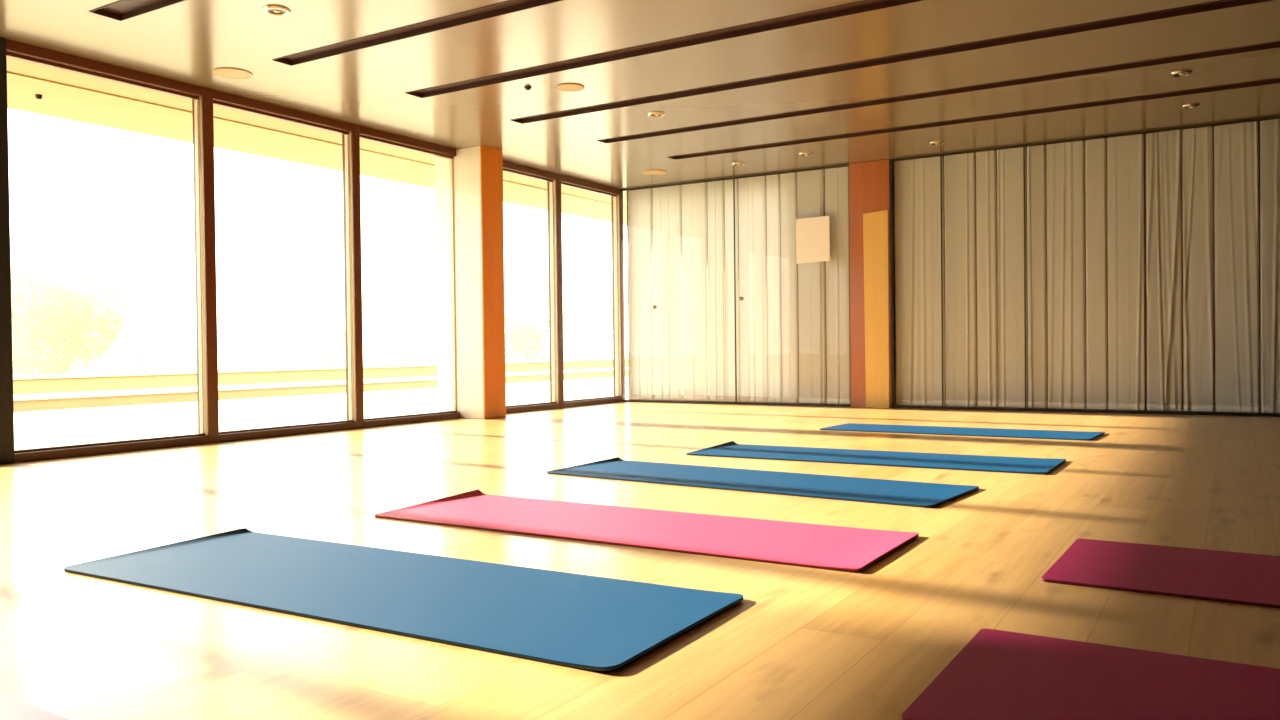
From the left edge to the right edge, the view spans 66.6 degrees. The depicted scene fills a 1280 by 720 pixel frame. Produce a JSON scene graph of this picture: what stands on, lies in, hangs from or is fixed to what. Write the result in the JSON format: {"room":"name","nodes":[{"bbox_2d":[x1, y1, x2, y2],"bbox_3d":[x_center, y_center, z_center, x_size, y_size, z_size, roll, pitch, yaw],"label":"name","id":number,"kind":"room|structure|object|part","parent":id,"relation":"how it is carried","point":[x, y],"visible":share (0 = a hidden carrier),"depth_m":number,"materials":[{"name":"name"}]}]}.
{"room":"exercise studio","nodes":[
{"label":"exercise studio","id":0,"kind":"room"},
{"bbox_2d":[7,58,626,224],"bbox_3d":[-3.192,-2.084,8.583,1.940,0.300,20.000,0,1,31],"label":"soffit","id":1,"kind":"structure","parent":0,"point":[58,101],"depth_m":8.17,"materials":[{"name":"beige paint"}]},
{"bbox_2d":[35,94,41,99],"bbox_3d":[-4.310,-1.886,6.984,0.044,0.032,0.044,0,1,31],"label":"lamp","id":2,"kind":"object","parent":1,"relation":"attached to","point":[37,96],"visible":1,"depth_m":6.97,"materials":[{"name":"black metal"}]},
{"bbox_2d":[7,71,626,207],"bbox_3d":[-2.922,-1.929,8.420,0.030,0.012,20.000,0,1,31],"label":"trim","id":3,"kind":"structure","parent":1,"relation":"attached to","point":[8,72],"depth_m":7.84,"materials":[{"name":"wood"}]},
{"bbox_2d":[0,402,1279,719],"bbox_3d":[0.737,0.640,4.067,9.460,0.120,12.300,0,1,31],"label":"floor","id":4,"kind":"structure","parent":0,"point":[800,643],"depth_m":2.99,"materials":[{"name":"brown wood"}]},
{"bbox_2d":[0,695,69,719],"bbox_3d":[-1.481,0.630,1.621,2.000,0.016,0.635,0,1,32],"label":"yoga mat","id":5,"kind":"object","parent":4,"relation":"on","point":[10,709],"visible":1,"depth_m":1.72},
{"bbox_2d":[192,87,218,442],"bbox_3d":[-3.080,-0.663,6.904,0.125,2.500,0.085,0,1,31],"label":"window mullion","id":6,"kind":"structure","parent":4,"relation":"on","point":[205,102],"depth_m":6.87,"materials":[{"name":"brown metal"}]},
{"bbox_2d":[342,124,363,428],"bbox_3d":[-2.374,-0.686,8.058,0.125,2.500,0.080,0,1,31],"label":"window mullion","id":7,"kind":"structure","parent":4,"relation":"on","point":[354,136],"depth_m":8.02,"materials":[{"name":"brown metal"}]},
{"bbox_2d":[64,528,742,670],"bbox_3d":[-0.724,0.604,2.676,1.930,0.021,0.650,0,1,30],"label":"yoga mat","id":8,"kind":"object","parent":4,"relation":"on","point":[588,622],"visible":1,"depth_m":2.52,"materials":[{"name":"blue rubber"}]},
{"bbox_2d":[434,145,505,418],"bbox_3d":[-1.601,-0.710,9.183,0.580,2.500,0.303,0,1,31],"label":"column","id":9,"kind":"structure","parent":4,"relation":"on","point":[477,170],"depth_m":9.04,"materials":[{"name":"orange wood"}]},
{"bbox_2d":[547,174,563,407],"bbox_3d":[-0.906,-0.735,10.459,0.125,2.500,0.090,0,1,31],"label":"trim","id":10,"kind":"structure","parent":4,"relation":"on","point":[557,203],"depth_m":10.43,"materials":[{"name":"brown metal"}]},
{"bbox_2d":[611,189,624,401],"bbox_3d":[-0.257,-0.757,11.521,0.125,2.500,0.070,0,1,31],"label":"trim","id":11,"kind":"structure","parent":4,"relation":"on","point":[620,239],"depth_m":11.49,"materials":[{"name":"brown metal"}]},
{"bbox_2d":[375,489,918,570],"bbox_3d":[-0.046,0.582,3.501,1.930,0.028,0.610,0,1,32],"label":"yoga mat","id":12,"kind":"object","parent":4,"relation":"on","point":[818,546],"visible":1,"depth_m":3.37,"materials":[{"name":"pink rubber"}]},
{"bbox_2d":[547,457,978,506],"bbox_3d":[0.507,0.563,4.647,2.017,0.024,0.625,0,1,36],"label":"yoga mat","id":13,"kind":"object","parent":4,"relation":"on","point":[868,490],"visible":1,"depth_m":4.51,"materials":[{"name":"blue rubber"}]},
{"bbox_2d":[849,159,894,407],"bbox_3d":[2.362,-0.766,9.924,0.436,2.499,0.103,0,1,31],"label":"wooden post","id":14,"kind":"object","parent":4,"relation":"on","point":[870,182],"visible":1,"depth_m":9.87,"materials":[{"name":"brown wood"}]},
{"bbox_3d":[2.390,-0.512,9.859,0.255,1.990,0.012,0,1,31],"label":"pale panel","id":15,"kind":"part","parent":14,"relation":"part of","materials":[{"name":"brown wood"}]},
{"bbox_2d":[686,441,1065,473],"bbox_3d":[1.286,0.540,5.517,2.000,0.028,0.640,0,1,32],"label":"yoga mat","id":16,"kind":"object","parent":4,"relation":"on","point":[731,449],"visible":1,"depth_m":5.41,"materials":[{"name":"blue rubber"}]},
{"bbox_2d":[623,400,1279,416],"bbox_3d":[3.823,0.467,9.056,9.400,0.022,0.062,0,1,31],"label":"baseboard","id":17,"kind":"structure","parent":4,"relation":"on","point":[651,401],"depth_m":9.26,"materials":[{"name":"wood"}]},
{"bbox_2d":[650,178,736,401],"bbox_3d":[0.415,-0.760,11.071,1.458,2.460,0.063,0,1,31],"label":"glass panel","id":18,"kind":"object","parent":17,"relation":"on","point":[653,306],"visible":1,"depth_m":10.71,"materials":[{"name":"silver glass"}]},
{"bbox_2d":[739,166,850,404],"bbox_3d":[1.595,-0.765,10.350,1.309,2.460,0.063,0,1,31],"label":"glass panel","id":19,"kind":"object","parent":17,"relation":"on","point":[740,298],"visible":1,"depth_m":10.03,"materials":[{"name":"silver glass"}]},
{"bbox_2d":[796,216,829,263],"bbox_3d":[1.813,-1.260,10.226,0.370,0.482,0.002,0,1,31],"label":"paper sheet","id":20,"kind":"object","parent":19,"relation":"attached to","point":[812,234],"visible":1,"depth_m":10.22,"materials":[{"name":"beige paper"}]},
{"bbox_2d":[1023,146,1025,408],"bbox_3d":[3.289,-0.771,9.341,0.767,2.460,0.016,0,1,31],"label":"glass panel","id":21,"kind":"object","parent":17,"relation":"on","point":[1023,146],"visible":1,"depth_m":9.14,"materials":[{"name":"glass"}]},
{"bbox_2d":[819,423,1104,439],"bbox_3d":[2.303,0.514,7.092,1.892,0.014,0.600,0,1,34],"label":"yoga mat","id":22,"kind":"object","parent":4,"relation":"on","point":[909,429],"visible":1,"depth_m":7.00,"materials":[{"name":"blue rubber"}]},
{"bbox_2d":[902,628,1279,719],"bbox_3d":[1.452,0.600,1.381,2.005,0.014,0.605,0,1,32],"label":"yoga mat","id":23,"kind":"object","parent":4,"relation":"on","point":[998,674],"visible":1,"depth_m":1.79,"materials":[{"name":"red rubber"}]},
{"bbox_2d":[1041,539,1279,607],"bbox_3d":[2.090,0.579,2.342,2.005,0.014,0.630,0,1,33],"label":"yoga mat","id":24,"kind":"object","parent":4,"relation":"on","point":[1203,574],"visible":1,"depth_m":2.67,"materials":[{"name":"rubber"}]},
{"bbox_2d":[0,0,1279,191],"bbox_3d":[0.706,-2.000,4.032,9.460,0.160,12.300,0,1,31],"label":"ceiling","id":25,"kind":"structure","parent":0,"point":[184,41],"depth_m":6.49,"materials":[{"name":"white paint"}]},
{"bbox_2d":[89,0,185,20],"bbox_3d":[0.698,-1.928,3.136,8.540,0.049,0.180,0,1,31],"label":"ceiling slot","id":26,"kind":"object","parent":25,"relation":"attached to","point":[121,10],"visible":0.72,"depth_m":5.31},
{"bbox_3d":[0.700,-1.945,3.134,8.534,0.015,0.168,0,1,31],"label":"plate","id":27,"kind":"part","parent":26,"relation":"part of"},
{"bbox_2d":[212,68,252,78],"bbox_3d":[-2.714,-1.908,6.489,0.250,0.008,0.250,0,1,31],"label":"ceiling speaker","id":28,"kind":"object","parent":25,"relation":"attached to","point":[232,73],"visible":1,"depth_m":6.47},
{"bbox_2d":[262,5,290,15],"bbox_3d":[-1.976,-1.898,5.299,0.148,0.014,0.148,0,1,31],"label":"recessed light","id":29,"kind":"object","parent":25,"relation":"in","point":[276,10],"visible":1,"depth_m":5.29,"materials":[{"name":"silver metal"}]},
{"bbox_2d":[273,0,562,65],"bbox_3d":[1.306,-1.948,4.059,8.465,0.049,0.150,0,1,31],"label":"ceiling slot","id":30,"kind":"object","parent":25,"relation":"attached to","point":[510,6],"visible":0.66,"depth_m":5.71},
{"bbox_2d":[556,83,584,91],"bbox_3d":[-0.495,-1.940,6.936,0.200,0.008,0.200,0,1,31],"label":"ceiling speaker","id":31,"kind":"object","parent":25,"relation":"attached to","point":[570,87],"visible":1,"depth_m":6.92},
{"bbox_2d":[558,85,582,90],"bbox_3d":[-0.495,-1.937,6.936,0.180,0.002,0.180,0,1,31],"label":"grille","id":32,"kind":"object","parent":31,"relation":"attached to","point":[561,87],"depth_m":6.93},
{"bbox_2d":[628,188,654,399],"bbox_3d":[0.008,-0.767,11.452,0.338,2.464,0.048,0,1,31],"label":"panel","id":33,"kind":"object","parent":25,"relation":"hanging from","point":[640,202],"visible":1,"depth_m":11.44,"materials":[{"name":"fabric"}]},
{"bbox_2d":[643,170,666,174],"bbox_3d":[0.159,-1.992,10.345,0.260,0.008,0.260,0,1,31],"label":"ceiling speaker","id":34,"kind":"object","parent":25,"relation":"attached to","point":[649,172],"visible":1,"depth_m":10.33},
{"bbox_2d":[644,171,665,173],"bbox_3d":[0.160,-1.989,10.345,0.234,0.002,0.234,0,1,31],"label":"grille","id":35,"kind":"object","parent":34,"relation":"attached to","point":[645,172],"depth_m":10.33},
{"bbox_2d":[647,112,665,116],"bbox_3d":[0.133,-1.955,7.771,0.148,0.014,0.148,0,1,31],"label":"recessed light","id":36,"kind":"object","parent":25,"relation":"in","point":[651,114],"visible":1,"depth_m":7.75,"materials":[{"name":"silver metal"}]},
{"bbox_2d":[406,0,923,97],"bbox_3d":[1.908,-1.966,4.933,8.350,0.049,0.170,0,1,31],"label":"ceiling slot","id":37,"kind":"object","parent":25,"relation":"attached to","point":[866,5],"visible":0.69,"depth_m":6.04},
{"bbox_2d":[653,185,683,399],"bbox_3d":[0.317,-0.768,11.264,0.384,2.464,0.044,0,1,31],"label":"panel","id":38,"kind":"object","parent":25,"relation":"hanging from","point":[667,201],"visible":1,"depth_m":11.24,"materials":[{"name":"fabric"}]},
{"bbox_2d":[681,182,709,400],"bbox_3d":[0.624,-0.769,11.078,0.332,2.464,0.044,0,1,31],"label":"panel","id":39,"kind":"object","parent":25,"relation":"hanging from","point":[694,196],"visible":1,"depth_m":11.06,"materials":[{"name":"fabric"}]},
{"bbox_2d":[707,181,725,400],"bbox_3d":[0.855,-0.770,10.934,0.212,2.464,0.042,0,1,31],"label":"panel","id":40,"kind":"object","parent":25,"relation":"hanging from","point":[715,189],"visible":1,"depth_m":10.92,"materials":[{"name":"fabric"}]},
{"bbox_2d":[724,179,739,401],"bbox_3d":[1.020,-0.770,10.835,0.171,2.464,0.042,0,1,31],"label":"panel","id":41,"kind":"object","parent":25,"relation":"hanging from","point":[728,184],"visible":1,"depth_m":10.82,"materials":[{"name":"fabric"}]},
{"bbox_2d":[731,163,745,165],"bbox_3d":[1.005,-1.994,9.945,0.148,0.014,0.148,0,1,31],"label":"recessed light","id":42,"kind":"object","parent":25,"relation":"in","point":[732,164],"visible":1,"depth_m":9.91,"materials":[{"name":"silver metal"}]},
{"bbox_2d":[738,176,767,401],"bbox_3d":[1.235,-0.771,10.702,0.334,2.464,0.045,0,1,31],"label":"panel","id":43,"kind":"object","parent":25,"relation":"hanging from","point":[751,190],"visible":1,"depth_m":10.69,"materials":[{"name":"fabric"}]},
{"bbox_2d":[766,174,781,401],"bbox_3d":[1.449,-0.772,10.574,0.163,2.464,0.042,0,1,31],"label":"panel","id":44,"kind":"object","parent":25,"relation":"hanging from","point":[772,181],"visible":1,"depth_m":10.56,"materials":[{"name":"fabric"}]},
{"bbox_2d":[780,172,798,402],"bbox_3d":[1.602,-0.773,10.481,0.194,2.464,0.039,0,1,31],"label":"panel","id":45,"kind":"object","parent":25,"relation":"hanging from","point":[788,181],"visible":0.98,"depth_m":10.47,"materials":[{"name":"fabric"}]},
{"bbox_2d":[798,153,813,156],"bbox_3d":[1.615,-1.995,9.467,0.148,0.014,0.148,0,1,31],"label":"recessed light","id":46,"kind":"object","parent":25,"relation":"in","point":[800,154],"visible":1,"depth_m":9.44,"materials":[{"name":"silver metal"}]},
{"bbox_2d":[797,169,826,402],"bbox_3d":[1.817,-0.773,10.346,0.312,2.464,0.047,0,1,31],"label":"panel","id":47,"kind":"object","parent":25,"relation":"hanging from","point":[810,184],"visible":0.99,"depth_m":10.33,"materials":[{"name":"fabric"}]},
{"bbox_2d":[825,167,849,403],"bbox_3d":[2.083,-0.774,10.184,0.308,2.464,0.045,0,1,31],"label":"panel","id":48,"kind":"object","parent":25,"relation":"hanging from","point":[836,179],"visible":0.88,"depth_m":10.18,"materials":[{"name":"fabric"}]},
{"bbox_2d":[511,0,1273,123],"bbox_3d":[2.507,-1.985,5.821,8.255,0.049,0.150,0,1,31],"label":"ceiling slot","id":49,"kind":"object","parent":25,"relation":"attached to","point":[1222,4],"visible":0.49,"depth_m":6.30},
{"bbox_2d":[894,155,945,406],"bbox_3d":[2.791,-0.777,9.747,0.498,2.464,0.053,0,1,31],"label":"panel","id":50,"kind":"object","parent":25,"relation":"hanging from","point":[917,197],"visible":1,"depth_m":9.74,"materials":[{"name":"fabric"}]},
{"bbox_2d":[929,141,944,145],"bbox_3d":[2.748,-2.002,9.020,0.148,0.014,0.148,0,1,31],"label":"recessed light","id":51,"kind":"object","parent":25,"relation":"in","point":[936,143],"visible":1,"depth_m":8.99,"materials":[{"name":"silver metal"}]},
{"bbox_2d":[597,41,1279,142],"bbox_3d":[3.114,-2.003,6.675,8.110,0.049,0.140,0,1,31],"label":"ceiling slot","id":52,"kind":"object","parent":25,"relation":"attached to","point":[1270,45],"visible":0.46,"depth_m":7.14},
{"bbox_2d":[621,115,1279,190],"bbox_3d":[3.790,-2.012,9.018,9.400,0.018,0.036,0,1,31],"label":"trim","id":53,"kind":"structure","parent":25,"relation":"attached to","point":[1271,117],"depth_m":9.25,"materials":[{"name":"brown wood"}]},
{"bbox_2d":[944,153,976,406],"bbox_3d":[3.133,-0.778,9.538,0.303,2.464,0.050,0,1,31],"label":"panel","id":54,"kind":"object","parent":25,"relation":"hanging from","point":[959,169],"visible":1,"depth_m":9.53,"materials":[{"name":"fabric"}]},
{"bbox_2d":[668,78,1279,159],"bbox_3d":[3.708,-2.021,7.513,7.970,0.049,0.150,0,1,31],"label":"ceiling slot","id":55,"kind":"object","parent":25,"relation":"attached to","point":[1276,80],"visible":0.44,"depth_m":8.03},
{"bbox_2d":[976,150,997,406],"bbox_3d":[3.347,-0.779,9.411,0.193,2.464,0.049,0,1,31],"label":"panel","id":56,"kind":"object","parent":25,"relation":"hanging from","point":[986,161],"visible":1,"depth_m":9.39,"materials":[{"name":"fabric"}]},
{"bbox_2d":[996,147,1027,407],"bbox_3d":[3.545,-0.780,9.291,0.269,2.464,0.044,0,1,31],"label":"panel","id":57,"kind":"object","parent":25,"relation":"hanging from","point":[1010,184],"visible":1,"depth_m":9.28,"materials":[{"name":"fabric"}]},
{"bbox_2d":[1026,145,1047,407],"bbox_3d":[3.734,-0.780,9.173,0.175,2.464,0.049,0,1,31],"label":"panel","id":58,"kind":"object","parent":25,"relation":"hanging from","point":[1035,155],"visible":1,"depth_m":9.16,"materials":[{"name":"fabric"}]},
{"bbox_2d":[1046,141,1085,408],"bbox_3d":[3.952,-0.781,9.042,0.331,2.464,0.048,0,1,31],"label":"panel","id":59,"kind":"object","parent":25,"relation":"hanging from","point":[1065,162],"visible":1,"depth_m":9.03,"materials":[{"name":"fabric"}]},
{"bbox_2d":[1085,138,1107,408],"bbox_3d":[4.173,-0.782,8.911,0.181,2.464,0.038,0,1,31],"label":"panel","id":60,"kind":"object","parent":25,"relation":"hanging from","point":[1095,149],"visible":1,"depth_m":8.90,"materials":[{"name":"fabric"}]},
{"bbox_2d":[1064,133,1145,410],"bbox_3d":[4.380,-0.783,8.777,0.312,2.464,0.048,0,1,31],"label":"panel","id":61,"kind":"object","parent":25,"relation":"hanging from","point":[1125,156],"visible":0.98,"depth_m":8.77,"materials":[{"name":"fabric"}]},
{"bbox_2d":[1145,130,1182,410],"bbox_3d":[4.629,-0.783,8.609,0.286,2.464,0.082,0,1,31],"label":"panel","id":62,"kind":"object","parent":25,"relation":"hanging from","point":[1163,150],"visible":1,"depth_m":8.61,"materials":[{"name":"fabric"}]},
{"bbox_2d":[1169,70,1193,76],"bbox_3d":[3.759,-1.984,6.761,0.148,0.014,0.148,0,1,31],"label":"recessed light","id":63,"kind":"object","parent":25,"relation":"in","point":[1182,73],"visible":1,"depth_m":6.75,"materials":[{"name":"silver metal"}]},
{"bbox_2d":[1180,104,1201,108],"bbox_3d":[4.365,-2.004,7.715,0.148,0.014,0.148,0,1,31],"label":"recessed light","id":64,"kind":"object","parent":25,"relation":"in","point":[1190,106],"visible":1,"depth_m":7.70,"materials":[{"name":"silver metal"}]},
{"bbox_2d":[1182,126,1214,411],"bbox_3d":[4.861,-0.784,8.484,0.239,2.464,0.050,0,1,31],"label":"panel","id":65,"kind":"object","parent":25,"relation":"hanging from","point":[1197,143],"visible":1,"depth_m":8.47,"materials":[{"name":"fabric"}]},
{"bbox_2d":[1145,120,1260,413],"bbox_3d":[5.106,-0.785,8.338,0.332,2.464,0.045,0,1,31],"label":"panel","id":66,"kind":"object","parent":25,"relation":"hanging from","point":[1236,146],"visible":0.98,"depth_m":8.33,"materials":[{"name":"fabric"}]},
{"bbox_2d":[1260,119,1279,412],"bbox_3d":[5.407,-0.786,8.147,0.379,2.464,0.051,0,1,31],"label":"panel","id":67,"kind":"object","parent":25,"relation":"hanging from","point":[1269,129],"visible":0.98,"depth_m":8.20,"materials":[{"name":"fabric"}]},
{"bbox_2d":[626,163,1279,413],"bbox_3d":[3.909,-0.775,9.261,9.460,2.500,0.080,0,1,31],"label":"wall","id":68,"kind":"structure","parent":0,"point":[893,163],"depth_m":10.01,"materials":[{"name":"beige paint"}]},
{"bbox_3d":[-3.332,0.695,6.555,0.080,0.200,12.300,0,1,31],"label":"wall","id":69,"kind":"structure","parent":0,"visible":0},
{"bbox_2d":[0,37,14,464],"bbox_3d":[-3.792,-0.639,5.743,0.152,2.500,0.080,0,1,31],"label":"window frame","id":70,"kind":"structure","parent":69,"relation":"on","point":[7,454],"depth_m":5.71,"materials":[{"name":"brown wood"}]},
{"bbox_2d":[6,39,207,462],"bbox_3d":[-3.429,-0.651,6.318,0.110,2.500,1.280,0,1,31],"label":"window","id":71,"kind":"structure","parent":69,"relation":"in","point":[16,50],"depth_m":6.36,"materials":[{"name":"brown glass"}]},
{"bbox_3d":[-3.443,-1.859,6.302,0.110,0.085,1.280,0,1,31],"label":"head rail","id":72,"kind":"part","parent":71,"relation":"part of","materials":[{"name":"brown metal"}]},
{"bbox_3d":[-3.415,0.564,6.334,0.110,0.070,1.280,0,1,31],"label":"rail","id":73,"kind":"part","parent":71,"relation":"part of","materials":[{"name":"brown metal"}]},
{"bbox_2d":[213,90,356,441],"bbox_3d":[-2.720,-0.675,7.478,0.110,2.500,1.270,0,1,31],"label":"window","id":74,"kind":"structure","parent":69,"relation":"in","point":[222,99],"depth_m":7.58,"materials":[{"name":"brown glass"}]},
{"bbox_3d":[-2.734,-1.882,7.462,0.110,0.085,1.270,0,1,31],"label":"head rail","id":75,"kind":"part","parent":74,"relation":"part of","materials":[{"name":"brown metal"}]},
{"bbox_3d":[-2.706,0.540,7.494,0.110,0.070,1.270,0,1,31],"label":"rail","id":76,"kind":"part","parent":74,"relation":"part of","materials":[{"name":"brown metal"}]},
{"bbox_2d":[359,126,459,427],"bbox_3d":[-2.042,-0.697,8.587,0.110,2.500,1.170,0,1,31],"label":"window","id":77,"kind":"structure","parent":69,"relation":"in","point":[366,133],"depth_m":8.74,"materials":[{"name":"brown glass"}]},
{"bbox_3d":[-2.056,-1.905,8.571,0.110,0.085,1.170,0,1,31],"label":"head rail","id":78,"kind":"part","parent":77,"relation":"part of","materials":[{"name":"brown metal"}]},
{"bbox_3d":[-2.028,0.518,8.603,0.110,0.070,1.170,0,1,31],"label":"rail","id":79,"kind":"part","parent":77,"relation":"part of","materials":[{"name":"brown metal"}]},
{"bbox_2d":[503,161,558,413],"bbox_3d":[-1.249,-0.724,9.884,0.110,2.500,1.250,0,1,31],"label":"window","id":80,"kind":"structure","parent":69,"relation":"in","point":[508,167],"depth_m":10.27,"materials":[{"name":"brown wood"}]},
{"bbox_3d":[-1.263,-1.931,9.868,0.110,0.085,1.250,0,1,31],"label":"head rail","id":81,"kind":"part","parent":80,"relation":"part of","materials":[{"name":"brown metal"}]},
{"bbox_3d":[-1.235,0.491,9.900,0.110,0.070,1.250,0,1,31],"label":"rail","id":82,"kind":"part","parent":80,"relation":"part of","materials":[{"name":"brown metal"}]},
{"bbox_2d":[561,175,621,407],"bbox_3d":[-0.572,-0.746,10.991,0.110,2.500,1.165,0,1,31],"label":"window","id":83,"kind":"structure","parent":69,"relation":"in","point":[565,181],"depth_m":11.24,"materials":[{"name":"brown wood"}]},
{"bbox_3d":[-0.587,-1.953,10.975,0.110,0.085,1.165,0,1,31],"label":"head rail","id":84,"kind":"part","parent":83,"relation":"part of","materials":[{"name":"brown metal"}]},
{"bbox_3d":[-0.558,0.469,11.007,0.110,0.070,1.165,0,1,31],"label":"rail","id":85,"kind":"part","parent":83,"relation":"part of","materials":[{"name":"brown metal"}]},
{"label":"outside","id":86,"kind":"structure","parent":0,"visible":0},
{"bbox_2d":[34,352,627,373],"bbox_3d":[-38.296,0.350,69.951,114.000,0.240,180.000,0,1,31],"label":"lawn","id":87,"kind":"structure","parent":86,"point":[370,359],"depth_m":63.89,"materials":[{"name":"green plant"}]},
{"bbox_2d":[12,311,40,374],"bbox_3d":[-19.701,-0.490,30.179,2.379,2.127,2.468,0,1,31],"label":"bush","id":88,"kind":"object","parent":87,"relation":"on","point":[13,337],"visible":0.05,"depth_m":30.25,"materials":[{"name":"green plant"}]},
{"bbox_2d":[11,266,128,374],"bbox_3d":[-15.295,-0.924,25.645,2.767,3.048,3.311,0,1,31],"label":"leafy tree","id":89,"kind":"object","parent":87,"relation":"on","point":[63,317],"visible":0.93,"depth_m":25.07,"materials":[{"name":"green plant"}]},
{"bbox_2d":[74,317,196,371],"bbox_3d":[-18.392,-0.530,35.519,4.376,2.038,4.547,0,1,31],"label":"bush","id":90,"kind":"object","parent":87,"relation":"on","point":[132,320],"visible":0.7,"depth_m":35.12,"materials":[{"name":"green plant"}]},
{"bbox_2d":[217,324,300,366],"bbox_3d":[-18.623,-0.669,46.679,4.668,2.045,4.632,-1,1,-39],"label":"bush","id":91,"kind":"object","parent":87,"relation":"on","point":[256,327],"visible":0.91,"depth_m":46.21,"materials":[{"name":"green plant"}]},
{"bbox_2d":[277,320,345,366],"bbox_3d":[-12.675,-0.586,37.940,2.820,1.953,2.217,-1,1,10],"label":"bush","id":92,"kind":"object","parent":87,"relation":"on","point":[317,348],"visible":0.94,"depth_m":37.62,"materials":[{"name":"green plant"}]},
{"bbox_2d":[13,358,628,394],"bbox_3d":[-1.352,0.162,27.432,0.400,0.390,54.000,0,1,31],"label":"railing","id":93,"kind":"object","parent":87,"relation":"on","point":[78,382],"depth_m":17.53,"materials":[{"name":"metal"}]},
{"bbox_2d":[13,367,628,411],"bbox_3d":[1.166,0.243,25.894,0.400,0.210,54.000,0,1,31],"label":"railing","id":94,"kind":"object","parent":87,"relation":"on","point":[69,400],"depth_m":14.17,"materials":[{"name":"metal"}]},
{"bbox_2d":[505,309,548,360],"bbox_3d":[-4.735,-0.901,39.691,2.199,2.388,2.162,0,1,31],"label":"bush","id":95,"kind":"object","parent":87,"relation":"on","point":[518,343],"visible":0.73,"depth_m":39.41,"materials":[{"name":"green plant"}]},
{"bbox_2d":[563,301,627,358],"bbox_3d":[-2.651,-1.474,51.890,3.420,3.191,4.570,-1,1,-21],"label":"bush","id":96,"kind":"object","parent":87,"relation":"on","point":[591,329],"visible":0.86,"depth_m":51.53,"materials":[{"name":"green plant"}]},
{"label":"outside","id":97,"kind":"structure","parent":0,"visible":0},
{"bbox_2d":[14,376,628,449],"bbox_3d":[3.966,0.393,24.185,5.860,0.170,54.000,0,1,31],"label":"terrace","id":98,"kind":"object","parent":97,"point":[60,427],"depth_m":10.76,"materials":[{"name":"stone"}]}
]}

